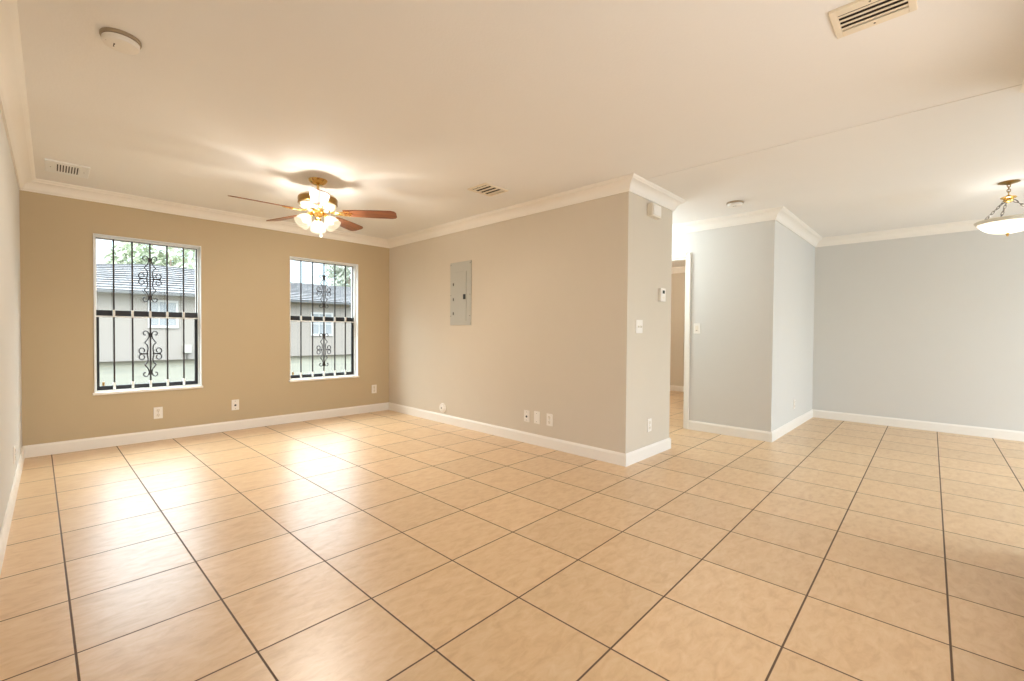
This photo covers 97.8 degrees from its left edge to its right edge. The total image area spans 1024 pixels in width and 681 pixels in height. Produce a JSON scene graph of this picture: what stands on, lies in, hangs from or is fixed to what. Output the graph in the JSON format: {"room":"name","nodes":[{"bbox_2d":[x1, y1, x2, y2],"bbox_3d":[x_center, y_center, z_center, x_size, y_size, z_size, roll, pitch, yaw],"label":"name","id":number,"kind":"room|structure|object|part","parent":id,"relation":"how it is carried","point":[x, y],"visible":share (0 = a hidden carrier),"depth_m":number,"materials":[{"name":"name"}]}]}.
{"room":"empty living room","nodes":[
{"label":"empty living room","id":0,"kind":"room"},
{"bbox_2d":[0,110,21,532],"bbox_3d":[-2.128,-0.132,1.698,6.450,2.440,0.150,1,1,44],"label":"wall","id":1,"kind":"structure","parent":0,"point":[10,298],"depth_m":2.80,"materials":[{"name":"beige paint"}]},
{"bbox_2d":[0,446,24,573],"bbox_3d":[-2.081,1.034,1.778,6.150,0.107,0.014,1,1,44],"label":"baseboard","id":2,"kind":"structure","parent":1,"relation":"attached to","point":[4,534],"depth_m":2.62,"materials":[{"name":"white paint"}]},
{"bbox_2d":[13,445,15,463],"bbox_3d":[-3.379,0.775,3.033,0.074,0.118,0.010,1,1,44],"label":"outlet","id":3,"kind":"object","parent":1,"relation":"attached to","point":[14,449],"visible":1,"depth_m":3.01,"materials":[{"name":"white plastic"}]},
{"bbox_3d":[-3.380,0.775,3.031,0.074,0.118,0.007,1,1,44],"label":"plate","id":4,"kind":"part","parent":3,"relation":"part of","materials":[{"name":"white plastic"}]},
{"bbox_2d":[0,0,35,189],"bbox_3d":[-2.032,-1.302,1.767,6.150,0.102,0.100,1,1,44],"label":"trim","id":5,"kind":"structure","parent":1,"relation":"attached to","point":[13,94],"depth_m":2.40,"materials":[{"name":"white paint"}]},
{"bbox_2d":[19,178,388,445],"bbox_3d":[-3.050,-0.202,5.200,0.250,2.440,3.894,1,1,44],"label":"wall","id":6,"kind":"structure","parent":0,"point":[245,270],"depth_m":4.82,"materials":[{"name":"paint"}]},
{"bbox_2d":[93,233,202,395],"bbox_3d":[-3.708,-0.250,4.575,0.171,1.532,0.876,1,1,44],"label":"window","id":7,"kind":"structure","parent":6,"relation":"attached to","point":[99,313],"depth_m":4.61,"materials":[{"name":"white metal"}]},
{"bbox_3d":[-3.754,-0.619,4.616,0.022,0.764,0.820,1,1,44],"label":"sash","id":8,"kind":"part","parent":7,"relation":"part of","materials":[{"name":"white metal"}]},
{"bbox_2d":[94,236,199,391],"bbox_3d":[-3.702,-0.256,4.569,0.022,1.495,0.836,1,1,44],"label":"security grille","id":9,"kind":"object","parent":7,"relation":"attached to","point":[150,334],"visible":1,"depth_m":4.56,"materials":[{"name":"metal"}]},
{"bbox_3d":[-3.740,0.095,4.610,0.024,0.786,0.820,1,1,44],"label":"sash","id":10,"kind":"part","parent":7,"relation":"part of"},
{"bbox_3d":[-3.714,0.504,4.589,0.171,0.024,0.876,1,1,44],"label":"sill","id":11,"kind":"part","parent":7,"relation":"part of","materials":[{"name":"white paint"}]},
{"bbox_3d":[-3.747,-0.257,4.612,0.064,1.508,0.840,1,1,44],"label":"frame","id":12,"kind":"part","parent":7,"relation":"part of","materials":[{"name":"white metal"}]},
{"bbox_2d":[154,407,162,418],"bbox_3d":[-3.631,0.743,4.582,0.010,0.118,0.074,1,1,44],"label":"outlet","id":13,"kind":"object","parent":6,"relation":"attached to","point":[158,411],"visible":1,"depth_m":4.58,"materials":[{"name":"white plastic"}]},
{"bbox_2d":[24,402,388,457],"bbox_3d":[-3.036,0.965,5.198,0.014,0.107,3.594,1,1,44],"label":"baseboard","id":14,"kind":"structure","parent":6,"relation":"attached to","point":[43,449],"depth_m":4.74,"materials":[{"name":"white paint"}]},
{"bbox_2d":[232,399,238,409],"bbox_3d":[-3.145,0.732,5.077,0.018,0.118,0.074,1,1,44],"label":"wall jack","id":15,"kind":"object","parent":6,"relation":"attached to","point":[235,403],"visible":1,"depth_m":5.08,"materials":[{"name":"white plastic"}]},
{"bbox_2d":[289,256,358,381],"bbox_3d":[-2.469,-0.265,5.852,0.171,1.547,0.913,1,1,44],"label":"window","id":16,"kind":"structure","parent":6,"relation":"attached to","point":[351,320],"depth_m":6.06,"materials":[{"name":"white metal"}]},
{"bbox_3d":[-2.515,-0.637,5.893,0.022,0.774,0.857,1,1,44],"label":"sash","id":17,"kind":"part","parent":16,"relation":"part of","materials":[{"name":"white metal"}]},
{"bbox_3d":[-2.501,0.084,5.887,0.024,0.791,0.857,1,1,44],"label":"sash","id":18,"kind":"part","parent":16,"relation":"part of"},
{"bbox_2d":[290,258,355,379],"bbox_3d":[-2.463,-0.271,5.846,0.022,1.510,0.873,1,1,44],"label":"security grille","id":19,"kind":"object","parent":16,"relation":"attached to","point":[301,260],"visible":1,"depth_m":5.84,"materials":[{"name":"metal"}]},
{"bbox_3d":[-2.475,0.496,5.866,0.171,0.024,0.913,1,1,44],"label":"sill","id":20,"kind":"part","parent":16,"relation":"part of","materials":[{"name":"white paint"}]},
{"bbox_3d":[-2.507,-0.272,5.890,0.064,1.523,0.877,1,1,44],"label":"frame","id":21,"kind":"part","parent":16,"relation":"part of","materials":[{"name":"white metal"}]},
{"bbox_2d":[372,385,376,392],"bbox_3d":[-1.949,0.686,6.315,0.010,0.118,0.074,1,1,44],"label":"outlet","id":22,"kind":"object","parent":6,"relation":"attached to","point":[374,387],"visible":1,"depth_m":6.32,"materials":[{"name":"white plastic"}]},
{"bbox_2d":[389,191,628,453],"bbox_3d":[-0.403,-0.182,5.240,3.995,2.440,0.150,1,1,44],"label":"wall","id":23,"kind":"structure","parent":0,"point":[546,334],"depth_m":4.61,"materials":[{"name":"beige paint"}]},
{"bbox_2d":[439,403,445,412],"bbox_3d":[-0.874,0.843,5.584,0.120,0.120,0.028,1,1,44],"label":"round wall plate","id":24,"kind":"object","parent":23,"relation":"attached to","point":[442,407],"visible":1,"depth_m":5.57,"materials":[{"name":"white plastic"}]},
{"bbox_2d":[450,260,471,324],"bbox_3d":[-0.619,-0.560,5.321,0.384,0.754,0.030,1,1,44],"label":"electrical panel","id":25,"kind":"object","parent":23,"relation":"attached to","point":[460,272],"visible":1,"depth_m":5.31,"materials":[{"name":"grey metal"}]},
{"bbox_3d":[-0.622,-0.525,5.323,0.235,0.585,0.008,1,1,44],"label":"door","id":26,"kind":"part","parent":25,"relation":"part of","materials":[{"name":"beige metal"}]},
{"bbox_2d":[389,402,625,466],"bbox_3d":[-0.410,0.987,5.145,3.859,0.107,0.014,1,1,44],"label":"baseboard","id":27,"kind":"structure","parent":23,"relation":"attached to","point":[609,456],"depth_m":4.63,"materials":[{"name":"white paint"}]},
{"bbox_2d":[387,173,633,247],"bbox_3d":[-0.391,-1.347,5.042,3.945,0.102,0.100,1,1,44],"label":"trim","id":28,"kind":"structure","parent":23,"relation":"attached to","point":[621,184],"depth_m":4.53,"materials":[{"name":"white paint"}]},
{"bbox_2d":[524,410,529,421],"bbox_3d":[0.149,0.778,4.598,0.074,0.118,0.018,1,1,44],"label":"wall jack","id":29,"kind":"object","parent":23,"relation":"attached to","point":[526,412],"visible":1,"depth_m":4.59,"materials":[{"name":"white plastic"}]},
{"bbox_2d":[534,411,539,423],"bbox_3d":[0.251,0.777,4.505,0.074,0.125,0.009,1,1,44],"label":"blank plate","id":30,"kind":"object","parent":23,"relation":"attached to","point":[536,413],"visible":1,"depth_m":4.50,"materials":[{"name":"white plastic"}]},
{"bbox_2d":[546,414,552,425],"bbox_3d":[0.369,0.781,4.390,0.074,0.118,0.010,1,1,44],"label":"outlet","id":31,"kind":"object","parent":23,"relation":"attached to","point":[549,416],"visible":1,"depth_m":4.38,"materials":[{"name":"white plastic"}]},
{"bbox_2d":[0,391,1023,680],"bbox_3d":[1.980,1.139,3.992,9.200,0.120,9.144,1,1,44],"label":"floor","id":32,"kind":"structure","parent":0,"point":[386,545],"depth_m":2.23,"materials":[{"name":"tile"}]},
{"bbox_2d":[17,0,1023,266],"bbox_3d":[2.000,-1.435,3.946,9.200,0.150,9.144,1,1,44],"label":"ceiling","id":33,"kind":"structure","parent":0,"point":[403,107],"depth_m":2.54,"materials":[{"name":"paint"}]},
{"bbox_2d":[45,158,89,178],"bbox_3d":[-3.610,-1.391,3.626,0.355,0.014,0.255,1,1,44],"label":"ceiling vent","id":34,"kind":"object","parent":33,"relation":"in","point":[54,166],"visible":1,"depth_m":3.60,"materials":[{"name":"white metal"}]},
{"bbox_2d":[99,27,141,54],"bbox_3d":[-1.751,-1.333,1.999,0.144,0.044,0.144,1,1,44],"label":"smoke detector","id":35,"kind":"object","parent":33,"relation":"attached to","point":[121,41],"visible":1,"depth_m":1.97,"materials":[{"name":"beige plastic"}]},
{"bbox_2d":[228,177,396,237],"bbox_3d":[-1.716,-1.139,3.838,1.283,0.497,1.243,1,1,44],"label":"ceiling fan","id":36,"kind":"object","parent":33,"relation":"hanging from","point":[319,202],"visible":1,"depth_m":3.83,"materials":[{"name":"brown wood"}]},
{"bbox_3d":[-2.001,-1.107,3.564,0.449,0.006,0.140,-1,14,-43],"label":"blade","id":37,"kind":"part","parent":36,"relation":"part of","materials":[{"name":"brown wood"}]},
{"bbox_3d":[-2.063,-1.117,4.077,0.449,0.006,0.140,1,14,29],"label":"blade","id":38,"kind":"part","parent":36,"relation":"part of","materials":[{"name":"brown wood"}]},
{"bbox_3d":[-1.758,-1.009,3.758,0.136,0.133,0.133,1,1,44],"label":"lamp shade","id":39,"kind":"part","parent":36,"relation":"part of","materials":[{"name":"white glass"}]},
{"bbox_3d":[-1.729,-1.013,3.990,0.137,0.133,0.134,1,1,44],"label":"lamp shade","id":40,"kind":"part","parent":36,"relation":"part of","materials":[{"name":"white glass"}]},
{"bbox_3d":[-1.494,-1.102,3.464,0.140,0.006,0.449,14,-5,-24],"label":"blade","id":41,"kind":"part","parent":36,"relation":"part of","materials":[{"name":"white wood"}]},
{"bbox_3d":[-1.545,-1.009,3.849,0.136,0.133,0.132,1,1,44],"label":"lamp shade","id":42,"kind":"part","parent":36,"relation":"part of","materials":[{"name":"white glass"}]},
{"bbox_3d":[-1.594,-1.117,4.294,0.140,0.006,0.449,-13,-1,11],"label":"blade","id":43,"kind":"part","parent":36,"relation":"part of","materials":[{"name":"brown wood"}]},
{"bbox_3d":[-1.243,-1.108,3.916,0.449,0.006,0.140,0,-12,-7],"label":"blade","id":44,"kind":"part","parent":36,"relation":"part of","materials":[{"name":"brown wood"}]},
{"bbox_2d":[467,183,508,196],"bbox_3d":[-0.218,-1.372,4.074,0.250,0.014,0.280,1,1,44],"label":"ceiling vent","id":45,"kind":"object","parent":33,"relation":"in","point":[487,189],"visible":1,"depth_m":4.07,"materials":[{"name":"beige metal"}]},
{"bbox_2d":[726,200,743,207],"bbox_3d":[2.209,-1.345,4.422,0.154,0.044,0.154,1,1,44],"label":"smoke detector","id":46,"kind":"object","parent":33,"relation":"attached to","point":[736,203],"visible":1,"depth_m":4.38,"materials":[{"name":"beige plastic"}]},
{"bbox_2d":[645,84,1021,181],"bbox_3d":[1.911,-1.345,3.074,2.130,0.005,0.090,1,1,44],"label":"trim","id":47,"kind":"structure","parent":33,"relation":"attached to","point":[1017,88],"depth_m":2.81,"materials":[{"name":"paint"}]},
{"bbox_2d":[828,0,916,38],"bbox_3d":[1.443,-1.319,1.787,0.260,0.014,0.210,1,1,44],"label":"ceiling vent","id":48,"kind":"object","parent":33,"relation":"in","point":[858,15],"visible":1,"depth_m":1.80,"materials":[{"name":"beige metal"}]},
{"bbox_2d":[973,179,1023,236],"bbox_3d":[4.198,-1.110,3.777,0.406,0.460,0.406,1,1,44],"label":"pendant lamp","id":49,"kind":"object","parent":33,"relation":"hanging from","point":[1009,224],"visible":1,"depth_m":3.74,"materials":[{"name":"white glass"}]},
{"bbox_3d":[4.089,-1.099,3.778,0.175,0.180,0.022,0,1,0],"label":"chain arm","id":50,"kind":"part","parent":49,"relation":"part of","materials":[{"name":"grey metal"}]},
{"bbox_3d":[4.197,-0.952,3.780,0.369,0.085,0.375,1,1,44],"label":"lamp shade","id":51,"kind":"part","parent":49,"relation":"part of","materials":[{"name":"white glass"}]},
{"bbox_3d":[4.253,-1.099,3.872,0.022,0.180,0.173,1,1,30],"label":"chain arm","id":52,"kind":"part","parent":49,"relation":"part of","materials":[{"name":"grey metal"}]},
{"bbox_2d":[625,192,671,453],"bbox_3d":[1.218,-0.149,4.150,0.150,2.440,0.843,1,1,44],"label":"wall","id":53,"kind":"structure","parent":0,"point":[649,239],"depth_m":4.06,"materials":[{"name":"beige paint"}]},
{"bbox_2d":[636,320,642,332],"bbox_3d":[1.127,-0.123,3.935,0.020,0.118,0.115,1,1,44],"label":"light switch","id":54,"kind":"object","parent":53,"relation":"attached to","point":[639,323],"visible":1,"depth_m":3.94,"materials":[{"name":"white plastic"}]},
{"bbox_2d":[626,438,670,466],"bbox_3d":[1.268,1.018,4.114,0.014,0.107,0.871,1,1,44],"label":"baseboard","id":55,"kind":"structure","parent":53,"relation":"attached to","point":[635,456],"depth_m":4.07,"materials":[{"name":"white paint"}]},
{"bbox_2d":[647,418,651,431],"bbox_3d":[1.266,0.779,4.109,0.010,0.118,0.074,1,1,44],"label":"outlet","id":56,"kind":"object","parent":53,"relation":"attached to","point":[649,421],"visible":1,"depth_m":4.10,"materials":[{"name":"white plastic"}]},
{"bbox_2d":[647,203,660,219],"bbox_3d":[1.297,-1.174,4.054,0.060,0.112,0.174,1,1,44],"label":"door chime","id":57,"kind":"object","parent":53,"relation":"attached to","point":[653,210],"visible":1,"depth_m":4.00,"materials":[{"name":"beige plastic"}]},
{"bbox_2d":[629,173,686,210],"bbox_3d":[1.317,-1.316,4.043,0.100,0.102,1.043,1,1,44],"label":"trim","id":58,"kind":"structure","parent":53,"relation":"attached to","point":[639,186],"depth_m":4.00,"materials":[{"name":"white paint"}]},
{"bbox_2d":[658,288,665,301],"bbox_3d":[1.420,-0.431,4.222,0.030,0.124,0.100,1,1,44],"label":"thermostat","id":59,"kind":"object","parent":53,"relation":"attached to","point":[661,291],"visible":1,"depth_m":4.20,"materials":[{"name":"white plastic"}]},
{"bbox_2d":[670,273,684,385],"bbox_3d":[3.661,-0.209,8.542,3.730,2.440,0.150,1,1,44],"label":"wall","id":60,"kind":"structure","parent":0,"point":[677,279],"depth_m":8.81,"materials":[{"name":"beige paint"}]},
{"bbox_2d":[670,385,683,391],"bbox_3d":[3.649,0.959,8.452,3.580,0.107,0.014,1,1,44],"label":"baseboard","id":61,"kind":"structure","parent":60,"relation":"attached to","point":[672,387],"depth_m":8.81,"materials":[{"name":"white paint"}]},
{"bbox_2d":[672,266,685,273],"bbox_3d":[3.637,-1.371,8.379,3.580,0.110,0.100,1,1,44],"label":"trim","id":62,"kind":"structure","parent":60,"relation":"attached to","point":[681,269],"depth_m":8.74,"materials":[{"name":"white paint"}]},
{"bbox_2d":[672,220,774,431],"bbox_3d":[1.708,-0.175,5.808,3.035,2.440,0.150,1,1,44],"label":"wall","id":63,"kind":"structure","parent":0,"point":[732,267],"depth_m":4.98,"materials":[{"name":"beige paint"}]},
{"bbox_2d":[672,253,690,428],"bbox_3d":[1.847,0.024,5.675,0.800,2.048,0.148,1,1,44],"label":"door frame","id":64,"kind":"structure","parent":63,"relation":"in","point":[677,259],"depth_m":5.36,"materials":[{"name":"white paint"}]},
{"bbox_2d":[694,323,699,333],"bbox_3d":[2.172,-0.142,5.245,0.075,0.120,0.013,1,1,44],"label":"light switch","id":65,"kind":"object","parent":63,"relation":"attached to","point":[696,325],"visible":1,"depth_m":5.24,"materials":[{"name":"white plastic"}]},
{"bbox_2d":[672,206,782,234],"bbox_3d":[1.720,-1.341,5.610,2.985,0.102,0.100,1,1,44],"label":"trim","id":66,"kind":"structure","parent":63,"relation":"attached to","point":[769,214],"depth_m":4.96,"materials":[{"name":"white paint"}]},
{"bbox_2d":[688,420,771,441],"bbox_3d":[2.424,1.011,5.012,0.886,0.107,0.014,1,1,44],"label":"baseboard","id":67,"kind":"structure","parent":63,"relation":"attached to","point":[753,434],"depth_m":4.98,"materials":[{"name":"white paint"}]},
{"bbox_2d":[771,220,814,431],"bbox_3d":[3.451,-0.157,5.532,0.150,2.440,2.180,1,1,44],"label":"wall","id":68,"kind":"structure","parent":0,"point":[794,257],"depth_m":5.28,"materials":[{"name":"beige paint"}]},
{"bbox_2d":[772,409,812,441],"bbox_3d":[3.443,1.012,5.437,0.014,0.107,2.044,1,1,44],"label":"baseboard","id":69,"kind":"structure","parent":68,"relation":"attached to","point":[779,432],"depth_m":5.29,"materials":[{"name":"white paint"}]},
{"bbox_2d":[775,206,822,246],"bbox_3d":[3.462,-1.322,5.335,0.100,0.102,2.130,1,1,44],"label":"trim","id":70,"kind":"structure","parent":68,"relation":"attached to","point":[785,217],"depth_m":5.19,"materials":[{"name":"white paint"}]},
{"bbox_2d":[812,230,1023,431],"bbox_3d":[5.796,-0.123,4.672,4.715,2.440,0.150,1,1,44],"label":"wall","id":71,"kind":"structure","parent":0,"point":[930,328],"depth_m":5.38,"materials":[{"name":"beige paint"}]},
{"bbox_2d":[816,217,994,246],"bbox_3d":[5.718,-1.291,4.561,4.415,0.102,0.100,1,1,44],"label":"trim","id":72,"kind":"structure","parent":71,"relation":"attached to","point":[961,226],"depth_m":5.47,"materials":[{"name":"white paint"}]},
{"bbox_2d":[813,409,1023,441],"bbox_3d":[5.729,1.044,4.634,4.415,0.107,0.014,1,1,44],"label":"baseboard","id":73,"kind":"structure","parent":71,"relation":"attached to","point":[869,419],"depth_m":5.37,"materials":[{"name":"white paint"}]},
{"bbox_3d":[1.418,-0.089,0.831,0.150,2.440,3.844,1,1,44],"label":"wall","id":74,"kind":"structure","parent":0,"visible":0},
{"bbox_2d":[1020,80,1023,92],"bbox_3d":[1.425,-1.260,0.987,0.100,0.102,3.794,1,1,44],"label":"trim","id":75,"kind":"structure","parent":74,"relation":"attached to","point":[1022,87],"depth_m":2.33,"materials":[{"name":"white paint"}]},
{"label":"outside","id":76,"kind":"structure","parent":0,"visible":0},
{"bbox_2d":[99,354,350,385],"bbox_3d":[-18.158,0.576,32.819,59.840,0.260,75.000,1,1,44],"label":"ground","id":77,"kind":"structure","parent":76,"point":[123,369],"depth_m":13.57,"materials":[{"name":"green plant"}]},
{"bbox_2d":[103,242,194,268],"bbox_3d":[-22.064,-3.113,28.159,6.250,7.372,5.428,0,1,1],"label":"tree","id":78,"kind":"object","parent":77,"relation":"on","point":[121,256],"visible":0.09,"depth_m":27.55,"materials":[{"name":"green plant"}]},
{"bbox_2d":[97,264,350,361],"bbox_3d":[-14.388,-1.417,22.871,9.930,4.140,31.200,1,1,44],"label":"house","id":79,"kind":"structure","parent":77,"relation":"on","point":[123,326],"depth_m":17.73,"materials":[{"name":"pale stucco"},{"name":"grey asphalt shingles"},{"name":"window glass"}]},
{"bbox_2d":[182,345,191,358],"bbox_3d":[-12.976,0.465,17.828,0.135,0.580,0.280,1,1,44],"label":"utility box","id":80,"kind":"object","parent":79,"relation":"attached to","point":[188,348],"visible":0.84,"depth_m":17.80,"materials":[{"name":"grey metal"}]},
{"bbox_2d":[325,264,350,286],"bbox_3d":[-12.100,-2.804,33.210,2.813,6.730,3.228,1,1,44],"label":"tree","id":81,"kind":"object","parent":77,"relation":"on","point":[340,270],"visible":0.23,"depth_m":32.67,"materials":[{"name":"green plant"}]}
]}

